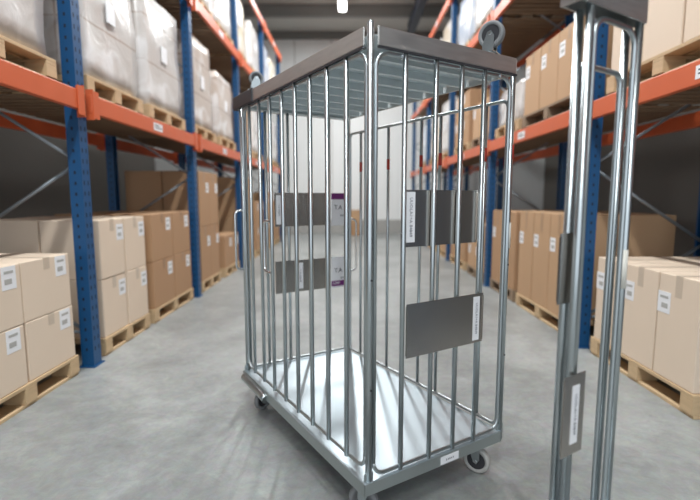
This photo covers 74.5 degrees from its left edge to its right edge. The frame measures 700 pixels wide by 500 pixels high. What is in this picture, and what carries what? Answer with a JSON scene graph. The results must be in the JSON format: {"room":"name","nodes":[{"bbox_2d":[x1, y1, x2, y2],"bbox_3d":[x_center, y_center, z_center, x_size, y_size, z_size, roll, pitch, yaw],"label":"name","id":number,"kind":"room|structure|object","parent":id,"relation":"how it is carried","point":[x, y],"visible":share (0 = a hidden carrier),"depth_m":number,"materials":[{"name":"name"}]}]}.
{"room":"distribution center","nodes":[
{"label":"distribution center","id":0,"kind":"room"},
{"bbox_2d":[0,108,155,218],"bbox_3d":[-6.600,-2.609,5.032,0.200,6.500,20.600,0,7,0],"label":"wall","id":1,"kind":"structure","parent":0,"point":[27,162],"depth_m":9.80,"materials":[{"name":"grey paint"}]},
{"bbox_2d":[0,233,699,499],"bbox_3d":[0.000,0.823,4.526,13.400,0.200,22.800,0,7,0],"label":"floor","id":2,"kind":"structure","parent":0,"point":[169,413],"depth_m":2.59,"materials":[{"name":"concrete"}]},
{"bbox_2d":[0,355,79,424],"bbox_3d":[-2.390,0.859,2.753,0.980,0.140,0.970,0,7,0],"label":"wooden pallet","id":3,"kind":"object","parent":2,"relation":"on","point":[28,394],"visible":0.52,"depth_m":2.79,"materials":[{"name":"brown wood"}]},
{"bbox_2d":[0,324,27,398],"bbox_3d":[-2.135,0.637,2.486,0.462,0.359,0.457,0,7,0],"label":"carton","id":4,"kind":"object","parent":3,"relation":"on","point":[13,365],"visible":1,"depth_m":2.60,"materials":[{"name":"beige cardboard"}]},
{"bbox_2d":[0,263,23,332],"bbox_3d":[-2.135,0.279,2.448,0.462,0.359,0.457,0,7,0],"label":"carton","id":5,"kind":"object","parent":4,"relation":"on","point":[11,311],"visible":1,"depth_m":2.59,"materials":[{"name":"beige cardboard"}]},
{"bbox_2d":[22,305,74,380],"bbox_3d":[-2.137,0.582,2.960,0.462,0.359,0.457,0,7,0],"label":"carton","id":6,"kind":"object","parent":3,"relation":"on","point":[49,338],"visible":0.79,"depth_m":2.92,"materials":[{"name":"beige cardboard"}]},
{"bbox_2d":[0,253,70,322],"bbox_3d":[-2.138,0.225,2.913,0.462,0.359,0.457,0,7,0],"label":"carton","id":7,"kind":"object","parent":6,"relation":"on","point":[44,277],"visible":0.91,"depth_m":2.89,"materials":[{"name":"beige cardboard"}]},
{"bbox_2d":[74,313,150,355],"bbox_3d":[-2.390,0.714,3.990,0.980,0.140,0.800,0,7,0],"label":"wooden pallet","id":8,"kind":"object","parent":2,"relation":"on","point":[123,335],"visible":0.26,"depth_m":3.94,"materials":[{"name":"brown wood"}]},
{"bbox_2d":[70,272,127,337],"bbox_3d":[-2.141,0.438,3.763,0.462,0.459,0.372,0,7,0],"label":"carton","id":9,"kind":"object","parent":8,"relation":"on","point":[111,291],"visible":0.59,"depth_m":3.66,"materials":[{"name":"beige cardboard"}]},
{"bbox_2d":[39,218,124,279],"bbox_3d":[-2.137,-0.019,3.709,0.462,0.459,0.372,0,7,0],"label":"carton","id":10,"kind":"object","parent":9,"relation":"on","point":[56,235],"visible":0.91,"depth_m":3.54,"materials":[{"name":"beige cardboard"}]},
{"bbox_2d":[125,265,148,323],"bbox_3d":[-2.135,0.393,4.154,0.462,0.459,0.372,0,7,0],"label":"carton","id":11,"kind":"object","parent":8,"relation":"on","point":[135,279],"visible":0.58,"depth_m":4.11,"materials":[{"name":"beige cardboard"}]},
{"bbox_2d":[92,216,145,271],"bbox_3d":[-2.136,-0.064,4.099,0.462,0.459,0.372,0,7,0],"label":"carton","id":12,"kind":"object","parent":11,"relation":"on","point":[133,226],"visible":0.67,"depth_m":4.08,"materials":[{"name":"beige cardboard"}]},
{"bbox_3d":[-2.605,0.439,3.757,0.460,0.459,0.372,0,7,0],"label":"carton","id":13,"kind":"object","parent":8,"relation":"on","visible":0},
{"bbox_2d":[0,218,64,252],"bbox_3d":[-2.605,-0.018,3.705,0.460,0.459,0.372,0,7,0],"label":"carton","id":14,"kind":"object","parent":13,"relation":"on","point":[17,235],"visible":0.44,"depth_m":3.51,"materials":[{"name":"beige cardboard"}]},
{"bbox_2d":[0,0,281,367],"bbox_3d":[-2.395,-2.065,6.630,1.164,5.050,11.890,0,7,0],"label":"rack","id":15,"kind":"object","parent":2,"relation":"on","point":[66,102],"visible":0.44,"depth_m":4.40,"materials":[{"name":"metal"}]},
{"bbox_2d":[0,35,56,79],"bbox_3d":[-2.390,-1.099,2.490,0.980,0.140,1.000,0,7,0],"label":"wooden pallet","id":16,"kind":"object","parent":15,"relation":"on","point":[11,51],"visible":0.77,"depth_m":2.86,"materials":[{"name":"brown wood"}]},
{"bbox_2d":[0,0,46,55],"bbox_3d":[-2.387,-1.725,2.416,0.938,1.120,0.961,0,7,0],"label":"goods","id":17,"kind":"object","parent":16,"relation":"on","point":[21,21],"visible":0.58,"depth_m":2.75,"materials":[{"name":"white"}]},
{"bbox_2d":[0,75,143,114],"bbox_3d":[-2.390,-1.250,3.786,0.980,0.140,0.910,0,7,0],"label":"wooden pallet","id":18,"kind":"object","parent":15,"relation":"on","point":[106,92],"visible":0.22,"depth_m":3.73,"materials":[{"name":"brown wood"}]},
{"bbox_2d":[43,0,136,96],"bbox_3d":[-2.388,-1.867,3.713,0.940,1.100,0.871,0,7,0],"label":"goods","id":19,"kind":"object","parent":18,"relation":"on","point":[108,38],"visible":0.4,"depth_m":3.63,"materials":[{"name":"white plastic"}]},
{"bbox_2d":[121,104,185,130],"bbox_3d":[-2.390,-1.374,4.854,0.980,0.140,0.960,0,7,0],"label":"wooden pallet","id":20,"kind":"object","parent":15,"relation":"on","point":[151,111],"visible":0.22,"depth_m":4.80,"materials":[{"name":"brown wood"}]},
{"bbox_2d":[130,0,181,117],"bbox_3d":[-2.388,-1.986,4.782,0.940,1.090,0.921,0,7,0],"label":"goods","id":21,"kind":"object","parent":20,"relation":"on","point":[157,70],"visible":0.38,"depth_m":4.62,"materials":[{"name":"white plastic"}]},
{"bbox_2d":[195,125,215,142],"bbox_3d":[-2.390,-1.519,6.095,0.980,0.140,0.900,0,7,0],"label":"wooden pallet","id":22,"kind":"object","parent":15,"relation":"on","point":[206,134],"visible":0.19,"depth_m":6.10,"materials":[{"name":"brown wood"}]},
{"bbox_2d":[177,29,212,132],"bbox_3d":[-2.388,-2.156,6.021,0.939,1.140,0.862,0,7,0],"label":"goods","id":23,"kind":"object","parent":22,"relation":"on","point":[203,107],"visible":0.3,"depth_m":5.98,"materials":[{"name":"white plastic"}]},
{"bbox_2d":[215,21,232,43],"bbox_3d":[-2.390,-3.274,7.068,0.980,0.140,0.900,0,7,0],"label":"wooden pallet","id":24,"kind":"object","parent":15,"relation":"on","point":[217,22],"visible":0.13,"depth_m":6.98,"materials":[{"name":"brown wood"}]},
{"bbox_2d":[209,0,230,37],"bbox_3d":[-2.388,-3.831,7.004,0.940,0.980,0.861,0,7,0],"label":"goods","id":25,"kind":"object","parent":24,"relation":"on","point":[220,9],"visible":0.27,"depth_m":6.98,"materials":[{"name":"white"}]},
{"bbox_2d":[216,136,235,150],"bbox_3d":[-2.390,-1.650,7.217,0.980,0.140,0.920,0,7,0],"label":"wooden pallet","id":26,"kind":"object","parent":15,"relation":"on","point":[220,140],"visible":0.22,"depth_m":7.17,"materials":[{"name":"brown wood"}]},
{"bbox_2d":[210,70,233,141],"bbox_3d":[-2.387,-2.192,7.154,0.937,0.949,0.882,0,7,0],"label":"goods","id":27,"kind":"object","parent":26,"relation":"on","point":[221,95],"visible":0.25,"depth_m":6.97,"materials":[{"name":"white plastic"}]},
{"bbox_2d":[209,49,246,61],"bbox_3d":[-2.390,-3.401,8.161,0.980,0.140,0.700,0,7,0],"label":"wooden pallet","id":28,"kind":"object","parent":15,"relation":"on","point":[245,59],"visible":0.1,"depth_m":8.11,"materials":[{"name":"brown wood"}]},
{"bbox_2d":[229,0,244,55],"bbox_3d":[-2.388,-3.968,8.095,0.939,1.000,0.663,0,7,0],"label":"goods","id":29,"kind":"object","parent":28,"relation":"on","point":[240,16],"visible":0.23,"depth_m":8.15,"materials":[{"name":"white"}]},
{"bbox_2d":[252,152,262,161],"bbox_3d":[-2.390,-1.927,9.591,0.980,0.140,0.900,0,7,0],"label":"wooden pallet","id":30,"kind":"object","parent":15,"relation":"on","point":[254,155],"visible":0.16,"depth_m":9.43,"materials":[{"name":"brown wood"}]},
{"bbox_2d":[251,111,257,153],"bbox_3d":[-2.387,-2.494,9.525,0.937,1.000,0.860,0,7,0],"label":"goods","id":31,"kind":"object","parent":30,"relation":"on","point":[254,141],"visible":0.14,"depth_m":9.30,"materials":[{"name":"white"}]},
{"bbox_2d":[272,161,278,167],"bbox_3d":[-2.390,-2.193,11.876,0.980,0.140,0.900,0,7,0],"label":"wooden pallet","id":32,"kind":"object","parent":15,"relation":"on","point":[275,164],"visible":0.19,"depth_m":11.83,"materials":[{"name":"brown wood"}]},
{"bbox_2d":[272,122,277,161],"bbox_3d":[-2.386,-2.760,11.809,0.937,1.000,0.861,0,7,0],"label":"goods","id":33,"kind":"object","parent":32,"relation":"on","point":[274,138],"visible":0.21,"depth_m":11.82,"materials":[{"name":"white"}]},
{"bbox_3d":[-2.390,-3.685,10.594,0.980,0.140,0.900,0,7,0],"label":"wooden pallet","id":34,"kind":"object","parent":15,"relation":"on","visible":0},
{"bbox_2d":[257,40,268,81],"bbox_3d":[-2.387,-4.212,10.533,0.939,0.919,0.861,0,7,0],"label":"goods","id":35,"kind":"object","parent":34,"relation":"on","point":[266,65],"visible":0.15,"depth_m":10.65,"materials":[{"name":"white"}]},
{"bbox_3d":[-2.390,-3.549,9.427,0.980,0.140,0.850,0,7,0],"label":"wooden pallet","id":36,"kind":"object","parent":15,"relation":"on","visible":0},
{"bbox_2d":[244,20,258,71],"bbox_3d":[-2.388,-4.066,9.367,0.941,0.900,0.812,0,7,0],"label":"goods","id":37,"kind":"object","parent":36,"relation":"on","point":[250,36],"visible":0.27,"depth_m":9.04,"materials":[{"name":"white plastic"}]},
{"bbox_3d":[-2.390,-3.812,11.687,0.980,0.140,0.900,0,7,0],"label":"wooden pallet","id":38,"kind":"object","parent":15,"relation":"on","visible":0},
{"bbox_2d":[267,57,274,78],"bbox_3d":[-2.388,-4.305,11.630,0.939,0.849,0.862,0,7,0],"label":"goods","id":39,"kind":"object","parent":38,"relation":"on","point":[271,66],"visible":0.09,"depth_m":11.40,"materials":[{"name":"white"}]},
{"bbox_2d":[148,288,193,323],"bbox_3d":[-2.390,0.590,5.052,0.980,0.140,1.100,0,7,0],"label":"wooden pallet","id":40,"kind":"object","parent":2,"relation":"on","point":[156,315],"visible":0.18,"depth_m":5.00,"materials":[{"name":"brown wood"}]},
{"bbox_2d":[146,256,174,308],"bbox_3d":[-2.135,0.321,4.750,0.462,0.464,0.522,0,7,0],"label":"carton","id":41,"kind":"object","parent":40,"relation":"on","point":[160,273],"visible":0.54,"depth_m":4.63,"materials":[{"name":"brown cardboard"}]},
{"bbox_2d":[103,213,172,261],"bbox_3d":[-2.136,-0.141,4.690,0.462,0.464,0.522,0,7,0],"label":"carton","id":42,"kind":"object","parent":41,"relation":"on","point":[157,226],"visible":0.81,"depth_m":4.56,"materials":[{"name":"brown cardboard"}]},
{"bbox_2d":[173,250,191,296],"bbox_3d":[-2.138,0.258,5.288,0.462,0.464,0.522,0,7,0],"label":"carton","id":43,"kind":"object","parent":40,"relation":"on","point":[182,274],"visible":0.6,"depth_m":5.25,"materials":[{"name":"brown cardboard"}]},
{"bbox_2d":[130,211,189,254],"bbox_3d":[-2.139,-0.203,5.229,0.462,0.464,0.522,0,7,0],"label":"carton","id":44,"kind":"object","parent":43,"relation":"on","point":[180,219],"visible":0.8,"depth_m":5.19,"materials":[{"name":"brown cardboard"}]},
{"bbox_2d":[201,271,221,292],"bbox_3d":[-2.390,0.436,6.373,0.980,0.140,0.880,0,7,0],"label":"wooden pallet","id":45,"kind":"object","parent":2,"relation":"on","point":[208,283],"visible":0.28,"depth_m":6.33,"materials":[{"name":"brown wood"}]},
{"bbox_2d":[199,225,211,281],"bbox_3d":[-2.136,0.038,6.113,0.462,0.709,0.412,0,7,0],"label":"carton","id":46,"kind":"object","parent":45,"relation":"on","point":[204,232],"visible":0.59,"depth_m":6.08,"materials":[{"name":"brown cardboard"}]},
{"bbox_2d":[162,171,209,226],"bbox_3d":[-2.135,-0.667,6.034,0.462,0.709,0.412,0,7,0],"label":"carton","id":47,"kind":"object","parent":46,"relation":"on","point":[176,200],"visible":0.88,"depth_m":5.83,"materials":[{"name":"brown cardboard"}]},
{"bbox_2d":[210,223,219,275],"bbox_3d":[-2.140,-0.011,6.537,0.462,0.709,0.412,0,7,0],"label":"carton","id":48,"kind":"object","parent":45,"relation":"on","point":[214,229],"visible":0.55,"depth_m":6.50,"materials":[{"name":"brown cardboard"}]},
{"bbox_2d":[208,173,218,224],"bbox_3d":[-2.138,-0.716,6.451,0.462,0.709,0.412,0,7,0],"label":"carton","id":49,"kind":"object","parent":48,"relation":"on","point":[212,178],"visible":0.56,"depth_m":6.45,"materials":[{"name":"brown cardboard"}]},
{"bbox_3d":[-2.605,0.039,6.105,0.460,0.709,0.412,0,7,0],"label":"carton","id":50,"kind":"object","parent":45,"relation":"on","visible":0},
{"bbox_2d":[125,171,163,210],"bbox_3d":[-2.605,-0.667,6.032,0.460,0.709,0.412,0,7,0],"label":"carton","id":51,"kind":"object","parent":50,"relation":"on","point":[142,187],"visible":0.46,"depth_m":5.81,"materials":[{"name":"brown cardboard"}]},
{"bbox_2d":[220,261,239,277],"bbox_3d":[-2.390,0.304,7.506,0.980,0.140,0.880,0,7,0],"label":"wooden pallet","id":52,"kind":"object","parent":2,"relation":"on","point":[225,272],"visible":0.17,"depth_m":7.30,"materials":[{"name":"brown wood"}]},
{"bbox_2d":[219,234,231,267],"bbox_3d":[-2.138,0.011,7.256,0.462,0.499,0.412,0,7,0],"label":"carton","id":53,"kind":"object","parent":52,"relation":"on","point":[225,240],"visible":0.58,"depth_m":7.08,"materials":[{"name":"brown cardboard"}]},
{"bbox_2d":[219,232,238,263],"bbox_3d":[-2.141,-0.040,7.686,0.462,0.499,0.412,0,7,0],"label":"carton","id":54,"kind":"object","parent":52,"relation":"on","point":[232,233],"visible":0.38,"depth_m":7.57,"materials":[{"name":"brown"}]},
{"bbox_2d":[254,249,259,257],"bbox_3d":[-2.390,0.034,9.820,0.980,0.140,0.900,0,7,0],"label":"wooden pallet","id":55,"kind":"object","parent":2,"relation":"on","point":[257,252],"visible":0.13,"depth_m":9.46,"materials":[{"name":"brown wood"}]},
{"bbox_2d":[254,225,259,250],"bbox_3d":[-2.373,-0.258,9.559,0.932,0.499,0.422,0,7,0],"label":"carton","id":56,"kind":"object","parent":55,"relation":"on","point":[256,228],"visible":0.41,"depth_m":9.41,"materials":[{"name":"brown"}]},
{"bbox_2d":[253,201,258,225],"bbox_3d":[-2.376,-0.755,9.507,0.932,0.499,0.422,0,7,0],"label":"carton","id":57,"kind":"object","parent":56,"relation":"on","point":[255,203],"visible":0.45,"depth_m":9.33,"materials":[{"name":"brown"}]},
{"bbox_2d":[233,20,516,499],"bbox_3d":[0.012,0.001,2.358,0.868,1.934,1.411,-4,8,-32],"label":"roll cage","id":58,"kind":"object","parent":2,"relation":"on","point":[378,429],"visible":1,"depth_m":1.95,"materials":[{"name":"metal"}]},
{"bbox_2d":[450,254,467,270],"bbox_3d":[2.400,0.214,8.280,0.980,0.140,1.100,0,7,0],"label":"wooden pallet","id":59,"kind":"object","parent":2,"relation":"on","point":[463,265],"visible":0.12,"depth_m":7.96,"materials":[{"name":"brown wood"}]},
{"bbox_2d":[460,243,468,261],"bbox_3d":[2.148,-0.003,7.980,0.461,0.359,0.522,0,7,0],"label":"carton","id":60,"kind":"object","parent":59,"relation":"on","point":[464,247],"visible":0.09,"depth_m":7.74,"materials":[{"name":"brown"}]},
{"bbox_2d":[467,264,483,282],"bbox_3d":[2.400,0.353,7.089,0.980,0.140,0.900,0,7,0],"label":"wooden pallet","id":61,"kind":"object","parent":2,"relation":"on","point":[471,270],"visible":0.12,"depth_m":7.30,"materials":[{"name":"brown wood"}]},
{"bbox_2d":[468,244,475,267],"bbox_3d":[2.150,0.089,7.275,0.461,0.340,0.422,0,7,0],"label":"carton","id":62,"kind":"object","parent":61,"relation":"on","point":[472,249],"visible":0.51,"depth_m":7.28,"materials":[{"name":"beige cardboard"}]},
{"bbox_2d":[490,278,516,301],"bbox_3d":[2.400,0.496,5.857,0.980,0.140,0.880,0,7,0],"label":"wooden pallet","id":63,"kind":"object","parent":2,"relation":"on","point":[495,285],"visible":0.15,"depth_m":5.88,"materials":[{"name":"brown wood"}]},
{"bbox_2d":[491,210,534,281],"bbox_3d":[2.145,-0.055,6.009,0.461,0.919,0.412,0,7,0],"label":"carton","id":64,"kind":"object","parent":63,"relation":"on","point":[497,214],"visible":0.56,"depth_m":6.03,"materials":[{"name":"brown cardboard"}]},
{"bbox_2d":[508,211,520,289],"bbox_3d":[2.151,-0.005,5.576,0.461,0.919,0.412,0,7,0],"label":"carton","id":65,"kind":"object","parent":63,"relation":"on","point":[515,215],"visible":0.13,"depth_m":5.42,"materials":[{"name":"brown cardboard"}]},
{"bbox_2d":[410,0,699,348],"bbox_3d":[2.405,-2.159,7.430,1.164,5.050,13.140,0,7,0],"label":"rack","id":66,"kind":"object","parent":2,"relation":"on","point":[681,85],"visible":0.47,"depth_m":5.66,"materials":[{"name":"metal"}]},
{"bbox_2d":[442,151,447,159],"bbox_3d":[2.400,-1.909,9.442,0.980,0.140,1.000,0,7,0],"label":"wooden pallet","id":67,"kind":"object","parent":66,"relation":"on","point":[445,154],"visible":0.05,"depth_m":9.39,"materials":[{"name":"brown wood"}]},
{"bbox_2d":[442,96,458,153],"bbox_3d":[2.397,-2.501,9.373,0.938,1.050,0.960,0,7,0],"label":"goods","id":68,"kind":"object","parent":67,"relation":"on","point":[445,129],"visible":0.15,"depth_m":9.32,"materials":[{"name":"white plastic"}]},
{"bbox_2d":[454,142,471,154],"bbox_3d":[2.400,-1.736,7.952,0.980,0.140,1.000,0,7,0],"label":"wooden pallet","id":69,"kind":"object","parent":66,"relation":"on","point":[467,146],"visible":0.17,"depth_m":7.83,"materials":[{"name":"brown wood"}]},
{"bbox_2d":[463,116,472,143],"bbox_3d":[2.151,-1.986,7.676,0.461,0.419,0.472,0,7,0],"label":"carton","id":70,"kind":"object","parent":69,"relation":"on","point":[468,122],"visible":0.3,"depth_m":7.47,"materials":[{"name":"brown cardboard"}]},
{"bbox_2d":[464,89,489,118],"bbox_3d":[2.148,-2.403,7.628,0.461,0.419,0.472,0,7,0],"label":"carton","id":71,"kind":"object","parent":70,"relation":"on","point":[472,97],"visible":0.42,"depth_m":7.39,"materials":[{"name":"brown cardboard"}]},
{"bbox_2d":[471,133,488,147],"bbox_3d":[2.400,-1.603,6.810,0.980,0.140,0.900,0,7,0],"label":"wooden pallet","id":72,"kind":"object","parent":66,"relation":"on","point":[476,142],"visible":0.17,"depth_m":7.15,"materials":[{"name":"brown wood"}]},
{"bbox_2d":[473,103,480,139],"bbox_3d":[2.151,-1.946,6.987,0.461,0.499,0.422,0,7,0],"label":"carton","id":73,"kind":"object","parent":72,"relation":"on","point":[477,112],"visible":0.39,"depth_m":7.00,"materials":[{"name":"beige cardboard"}]},
{"bbox_2d":[495,119,539,138],"bbox_3d":[2.400,-1.467,5.648,0.980,0.140,0.840,0,7,0],"label":"wooden pallet","id":74,"kind":"object","parent":66,"relation":"on","point":[500,132],"visible":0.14,"depth_m":5.69,"materials":[{"name":"brown wood"}]},
{"bbox_2d":[498,78,525,127],"bbox_3d":[2.398,-1.766,5.613,0.941,0.460,0.803,0,7,0],"label":"goods","id":75,"kind":"object","parent":74,"relation":"on","point":[520,86],"visible":0.18,"depth_m":5.37,"materials":[{"name":"white plastic"}]},
{"bbox_2d":[472,10,563,40],"bbox_3d":[2.400,-3.233,6.721,0.980,0.140,1.000,0,7,0],"label":"wooden pallet","id":76,"kind":"object","parent":66,"relation":"on","point":[503,16],"visible":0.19,"depth_m":6.32,"materials":[{"name":"brown wood"}]},
{"bbox_2d":[475,0,547,30],"bbox_3d":[2.397,-3.776,6.658,0.938,0.950,0.961,0,7,0],"label":"goods","id":77,"kind":"object","parent":76,"relation":"on","point":[483,7],"visible":0.21,"depth_m":6.81,"materials":[{"name":"white"}]},
{"bbox_2d":[522,92,692,127],"bbox_3d":[2.400,-1.333,4.501,0.980,0.140,1.250,0,7,0],"label":"wooden pallet","id":78,"kind":"object","parent":66,"relation":"on","point":[561,106],"visible":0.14,"depth_m":4.45,"materials":[{"name":"brown wood"}]},
{"bbox_2d":[524,47,541,115],"bbox_3d":[2.151,-1.759,4.863,0.461,0.619,0.392,0,7,0],"label":"carton","id":79,"kind":"object","parent":78,"relation":"on","point":[533,62],"visible":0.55,"depth_m":4.83,"materials":[{"name":"beige cardboard"}]},
{"bbox_2d":[539,33,559,108],"bbox_3d":[2.151,-1.711,4.457,0.461,0.619,0.392,0,7,0],"label":"carton","id":80,"kind":"object","parent":78,"relation":"on","point":[550,50],"visible":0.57,"depth_m":4.44,"materials":[{"name":"beige cardboard"}]},
{"bbox_2d":[557,16,613,100],"bbox_3d":[2.149,-1.664,4.055,0.461,0.619,0.392,0,7,0],"label":"carton","id":81,"kind":"object","parent":78,"relation":"on","point":[566,35],"visible":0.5,"depth_m":4.07,"materials":[{"name":"beige cardboard"}]},
{"bbox_2d":[606,36,699,95],"bbox_3d":[2.400,-1.142,2.862,0.980,0.140,1.150,0,7,0],"label":"wooden pallet","id":82,"kind":"object","parent":66,"relation":"on","point":[688,52],"visible":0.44,"depth_m":2.81,"materials":[{"name":"brown wood"}]},
{"bbox_2d":[611,25,644,75],"bbox_3d":[2.150,-1.563,3.188,0.461,0.619,0.359,0,7,0],"label":"carton","id":83,"kind":"object","parent":82,"relation":"on","point":[617,34],"visible":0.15,"depth_m":3.31,"materials":[{"name":"beige cardboard"}]},
{"bbox_2d":[642,0,686,61],"bbox_3d":[2.150,-1.521,2.823,0.461,0.619,0.359,0,7,0],"label":"carton","id":84,"kind":"object","parent":82,"relation":"on","point":[664,28],"visible":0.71,"depth_m":2.82,"materials":[{"name":"beige cardboard"}]},
{"bbox_2d":[683,0,699,42],"bbox_3d":[2.145,-1.476,2.439,0.461,0.619,0.359,0,7,0],"label":"carton","id":85,"kind":"object","parent":82,"relation":"on","point":[692,19],"visible":1,"depth_m":2.58,"materials":[{"name":"beige cardboard"}]},
{"bbox_3d":[2.400,-3.369,7.888,0.980,0.140,0.950,0,7,0],"label":"wooden pallet","id":86,"kind":"object","parent":66,"relation":"on","visible":0},
{"bbox_2d":[458,0,475,45],"bbox_3d":[2.397,-3.887,7.828,0.939,0.900,0.912,0,7,0],"label":"goods","id":87,"kind":"object","parent":86,"relation":"on","point":[466,28],"visible":0.24,"depth_m":7.69,"materials":[{"name":"white"}]},
{"bbox_3d":[2.400,-2.222,12.124,0.980,0.140,1.000,0,7,0],"label":"wooden pallet","id":88,"kind":"object","parent":66,"relation":"on","visible":0},
{"bbox_2d":[423,124,431,162],"bbox_3d":[2.398,-2.764,12.061,0.941,0.949,0.960,0,7,0],"label":"goods","id":89,"kind":"object","parent":88,"relation":"on","point":[425,127],"visible":0.16,"depth_m":12.00,"materials":[{"name":"white"}]},
{"bbox_3d":[2.400,-3.540,9.353,0.980,0.140,1.000,0,7,0],"label":"wooden pallet","id":90,"kind":"object","parent":66,"relation":"on","visible":0},
{"bbox_2d":[443,14,459,43],"bbox_3d":[2.398,-4.082,9.290,0.939,0.950,0.961,0,7,0],"label":"goods","id":91,"kind":"object","parent":90,"relation":"on","point":[447,32],"visible":0.09,"depth_m":9.12,"materials":[{"name":"white"}]},
{"bbox_2d":[515,292,594,330],"bbox_3d":[2.400,0.630,4.715,0.980,0.140,1.220,0,7,0],"label":"wooden pallet","id":92,"kind":"object","parent":2,"relation":"on","point":[539,312],"visible":0.16,"depth_m":4.67,"materials":[{"name":"brown wood"}]},
{"bbox_2d":[517,211,563,299],"bbox_3d":[2.148,0.046,5.049,0.461,0.939,0.382,0,7,0],"label":"carton","id":93,"kind":"object","parent":92,"relation":"on","point":[527,218],"visible":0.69,"depth_m":5.01,"materials":[{"name":"beige cardboard"}]},
{"bbox_2d":[531,212,563,308],"bbox_3d":[2.151,0.092,4.656,0.461,0.939,0.382,0,7,0],"label":"carton","id":94,"kind":"object","parent":92,"relation":"on","point":[542,227],"visible":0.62,"depth_m":4.63,"materials":[{"name":"beige cardboard"}]},
{"bbox_2d":[547,213,619,319],"bbox_3d":[2.145,0.139,4.253,0.461,0.939,0.382,0,7,0],"label":"carton","id":95,"kind":"object","parent":92,"relation":"on","point":[557,219],"visible":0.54,"depth_m":4.24,"materials":[{"name":"beige cardboard"}]},
{"bbox_2d":[602,213,676,256],"bbox_3d":[2.615,0.140,4.250,0.460,0.939,0.382,0,7,0],"label":"carton","id":96,"kind":"object","parent":92,"relation":"on","point":[650,235],"visible":0.27,"depth_m":4.03,"materials":[{"name":"beige cardboard"}]},
{"bbox_2d":[549,0,648,499],"bbox_3d":[0.705,0.183,1.379,0.334,1.800,0.179,-4,8,-32],"label":"roll cage","id":97,"kind":"object","parent":2,"relation":"on","point":[626,15],"visible":1,"depth_m":1.33,"materials":[{"name":"grey metal"}]},
{"bbox_2d":[590,336,699,419],"bbox_3d":[2.400,0.816,3.115,0.980,0.140,1.100,0,7,0],"label":"wooden pallet","id":98,"kind":"object","parent":2,"relation":"on","point":[688,403],"visible":0.48,"depth_m":2.93,"materials":[{"name":"brown wood"}]},
{"bbox_2d":[594,257,689,345],"bbox_3d":[2.147,0.387,3.423,0.461,0.639,0.343,0,7,0],"label":"carton","id":99,"kind":"object","parent":98,"relation":"on","point":[631,260],"visible":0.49,"depth_m":3.50,"materials":[{"name":"beige cardboard"}]},
{"bbox_2d":[621,264,699,369],"bbox_3d":[2.145,0.429,3.065,0.461,0.639,0.343,0,7,0],"label":"carton","id":100,"kind":"object","parent":98,"relation":"on","point":[643,280],"visible":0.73,"depth_m":3.03,"materials":[{"name":"beige cardboard"}]},
{"bbox_2d":[653,272,699,393],"bbox_3d":[2.145,0.470,2.711,0.461,0.639,0.343,0,7,0],"label":"carton","id":101,"kind":"object","parent":98,"relation":"on","point":[677,342],"visible":1,"depth_m":2.68,"materials":[{"name":"beige cardboard"}]},
{"bbox_2d":[662,257,699,263],"bbox_3d":[2.615,0.387,3.425,0.460,0.639,0.342,0,7,0],"label":"carton","id":102,"kind":"object","parent":98,"relation":"on","point":[691,260],"visible":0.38,"depth_m":3.39,"materials":[{"name":"beige cardboard"}]},
{"bbox_3d":[-2.390,0.163,8.718,0.980,0.140,0.920,0,7,0],"label":"wooden pallet","id":103,"kind":"object","parent":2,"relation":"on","visible":0},
{"bbox_2d":[218,218,236,231],"bbox_3d":[-2.142,-0.239,8.446,0.462,0.719,0.432,0,7,0],"label":"carton","id":104,"kind":"object","parent":103,"relation":"on","point":[225,224],"visible":0.08,"depth_m":8.20,"materials":[{"name":"beige cardboard"}]},
{"bbox_2d":[217,177,235,217],"bbox_3d":[-2.136,-0.954,8.365,0.462,0.719,0.432,0,7,0],"label":"carton","id":105,"kind":"object","parent":104,"relation":"on","point":[226,201],"visible":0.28,"depth_m":8.15,"materials":[{"name":"beige cardboard"}]},
{"bbox_2d":[154,40,545,219],"bbox_3d":[0.000,-3.814,15.362,13.400,6.500,0.200,0,7,0],"label":"wall","id":106,"kind":"structure","parent":0,"point":[528,176],"depth_m":15.37,"materials":[{"name":"white paint"}]},
{"bbox_2d":[285,220,400,232],"bbox_3d":[0.000,-0.799,15.587,13.000,0.460,0.050,0,7,0],"label":"baseboard","id":107,"kind":"structure","parent":106,"relation":"attached to","point":[394,225],"depth_m":15.57,"materials":[{"name":"white paint"}]},
{"bbox_2d":[255,31,552,39],"bbox_3d":[0.000,-6.914,14.839,13.000,0.220,0.120,0,7,0],"label":"trim","id":108,"kind":"structure","parent":106,"relation":"attached to","point":[276,35],"depth_m":14.78,"materials":[{"name":"grey metal"}]},
{"bbox_2d":[241,0,565,30],"bbox_3d":[0.000,-5.923,4.746,13.400,0.150,20.800,0,7,0],"label":"ceiling","id":109,"kind":"structure","parent":0,"point":[273,24],"depth_m":13.95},
{"bbox_2d":[338,0,346,10],"bbox_3d":[-0.200,-6.446,11.430,0.220,0.360,1.740,0,7,0],"label":"ceiling lamp","id":110,"kind":"object","parent":109,"relation":"hanging from","point":[342,4],"visible":1,"depth_m":11.91,"materials":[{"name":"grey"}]},
{"bbox_2d":[543,22,699,256],"bbox_3d":[6.600,-2.609,5.032,0.200,6.500,20.600,0,7,0],"label":"wall","id":111,"kind":"structure","parent":0,"point":[666,176],"depth_m":9.55,"materials":[{"name":"grey paint"}]},
{"bbox_2d":[242,4,565,17],"bbox_3d":[0.000,-6.622,12.769,13.000,0.320,0.140,0,7,0],"label":"beam","id":112,"kind":"structure","parent":111,"relation":"attached to","point":[266,10],"depth_m":12.75,"materials":[{"name":"grey metal"}]},
{"bbox_3d":[0.000,-6.246,9.541,13.000,0.320,0.140,0,7,0],"label":"trim","id":113,"kind":"structure","parent":0,"visible":0},
{"bbox_2d":[408,0,427,33],"bbox_3d":[1.760,-5.880,9.080,0.200,0.300,8.400,0,7,0],"label":"beam","id":114,"kind":"structure","parent":113,"relation":"attached to","point":[419,5],"depth_m":12.03,"materials":[{"name":"black metal"}]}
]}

